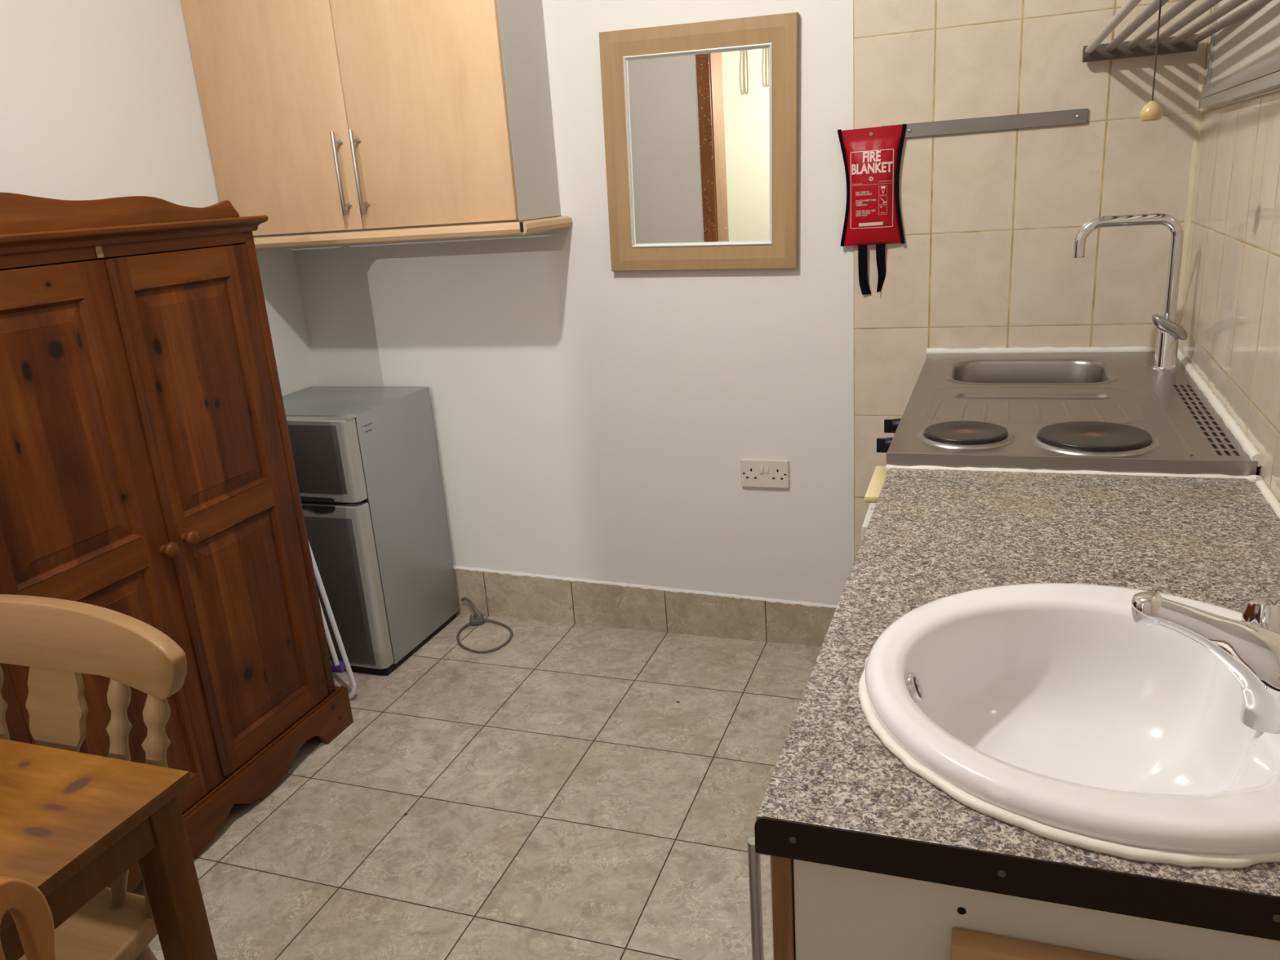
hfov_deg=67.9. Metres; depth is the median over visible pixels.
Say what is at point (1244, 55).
window
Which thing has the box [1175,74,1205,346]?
trim
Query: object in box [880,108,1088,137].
utensil rail
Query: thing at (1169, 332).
tap
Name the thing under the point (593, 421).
wall
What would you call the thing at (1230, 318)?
wall
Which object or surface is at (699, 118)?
mirror glass
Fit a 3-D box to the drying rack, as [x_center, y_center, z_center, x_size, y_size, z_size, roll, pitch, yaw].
[0.990,-0.845,1.742,0.242,0.036,1.054,2,18,19]
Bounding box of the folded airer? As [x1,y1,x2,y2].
[307,538,356,699]
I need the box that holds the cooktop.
[862,346,1263,539]
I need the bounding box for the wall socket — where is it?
[740,458,789,488]
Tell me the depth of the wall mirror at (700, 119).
2.61 m
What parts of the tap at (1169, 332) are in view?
spout, lever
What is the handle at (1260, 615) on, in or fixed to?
on the tap at (1249, 648)
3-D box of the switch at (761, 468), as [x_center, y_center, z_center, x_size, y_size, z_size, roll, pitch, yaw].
[0.362,-0.030,2.840,0.011,0.023,0.005,2,18,19]
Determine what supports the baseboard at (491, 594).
attached to the wall at (593, 421)
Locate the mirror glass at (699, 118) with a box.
[627,48,769,243]
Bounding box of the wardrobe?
[0,191,353,893]
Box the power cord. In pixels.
[456,597,512,653]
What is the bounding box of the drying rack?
[1082,0,1271,62]
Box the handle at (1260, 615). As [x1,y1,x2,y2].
[1240,595,1279,699]
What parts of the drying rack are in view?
rod, rod, rod, rod, rod, rod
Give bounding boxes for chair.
[0,594,186,959]
[0,875,55,959]
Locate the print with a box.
[855,191,875,216]
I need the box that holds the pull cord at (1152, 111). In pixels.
[1139,0,1163,121]
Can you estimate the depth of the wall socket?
2.84 m
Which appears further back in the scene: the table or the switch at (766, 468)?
the switch at (766, 468)
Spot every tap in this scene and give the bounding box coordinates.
[1072,213,1187,372]
[1131,591,1279,733]
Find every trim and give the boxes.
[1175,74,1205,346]
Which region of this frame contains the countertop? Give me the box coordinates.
[754,467,1279,941]
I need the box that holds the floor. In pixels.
[131,613,821,959]
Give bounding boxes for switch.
[759,466,763,473]
[764,466,768,473]
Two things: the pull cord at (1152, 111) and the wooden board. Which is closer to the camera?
the wooden board
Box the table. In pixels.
[0,738,217,959]
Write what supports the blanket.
attached to the wall at (593, 421)
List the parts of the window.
painted pane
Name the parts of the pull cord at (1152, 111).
knob, cord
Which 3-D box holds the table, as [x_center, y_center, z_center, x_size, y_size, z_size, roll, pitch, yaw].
[-1.004,0.808,1.098,0.760,0.750,0.698,2,18,19]
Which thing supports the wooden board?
attached to the base unit
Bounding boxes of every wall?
[0,0,316,395]
[290,0,1211,604]
[1177,6,1279,502]
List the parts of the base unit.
handle, door, door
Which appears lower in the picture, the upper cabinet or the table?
the table
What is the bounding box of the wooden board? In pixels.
[951,927,1129,959]
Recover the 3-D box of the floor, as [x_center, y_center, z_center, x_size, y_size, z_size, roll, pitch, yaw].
[-0.503,1.217,1.103,2.930,0.100,4.650,2,18,19]
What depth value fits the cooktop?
1.83 m
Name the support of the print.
attached to the blanket
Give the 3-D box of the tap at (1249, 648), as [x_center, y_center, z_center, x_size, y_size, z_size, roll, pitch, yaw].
[0.523,0.168,0.837,0.158,0.099,0.201,2,18,19]
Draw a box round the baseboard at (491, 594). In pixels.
[453,568,835,647]
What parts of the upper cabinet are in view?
door, handle, handle, door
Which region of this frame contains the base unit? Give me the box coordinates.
[747,836,1279,959]
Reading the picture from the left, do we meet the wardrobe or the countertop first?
the wardrobe
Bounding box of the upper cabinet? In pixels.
[181,0,572,249]
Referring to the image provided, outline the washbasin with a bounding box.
[857,582,1279,868]
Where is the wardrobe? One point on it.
(148, 473)
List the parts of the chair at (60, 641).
seat, crest rail, leg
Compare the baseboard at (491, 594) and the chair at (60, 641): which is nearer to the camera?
the chair at (60, 641)
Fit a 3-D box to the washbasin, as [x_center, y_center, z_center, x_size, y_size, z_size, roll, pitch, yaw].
[0.463,0.259,0.942,0.480,0.142,0.484,2,18,19]
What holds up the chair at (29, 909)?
on the floor
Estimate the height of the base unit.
0.852 m
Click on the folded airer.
(337, 666)
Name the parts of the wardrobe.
rail, door panel, rail, door, rail, cornice, door panel, knob, rail, rail, knob, door panel, door, rail, door panel, plinth moulding, rail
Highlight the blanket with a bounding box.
[837,124,906,294]
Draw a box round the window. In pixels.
[1198,0,1279,108]
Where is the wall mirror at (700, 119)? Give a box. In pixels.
[599,12,799,271]
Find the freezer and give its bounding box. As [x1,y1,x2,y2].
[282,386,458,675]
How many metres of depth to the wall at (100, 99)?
2.49 m

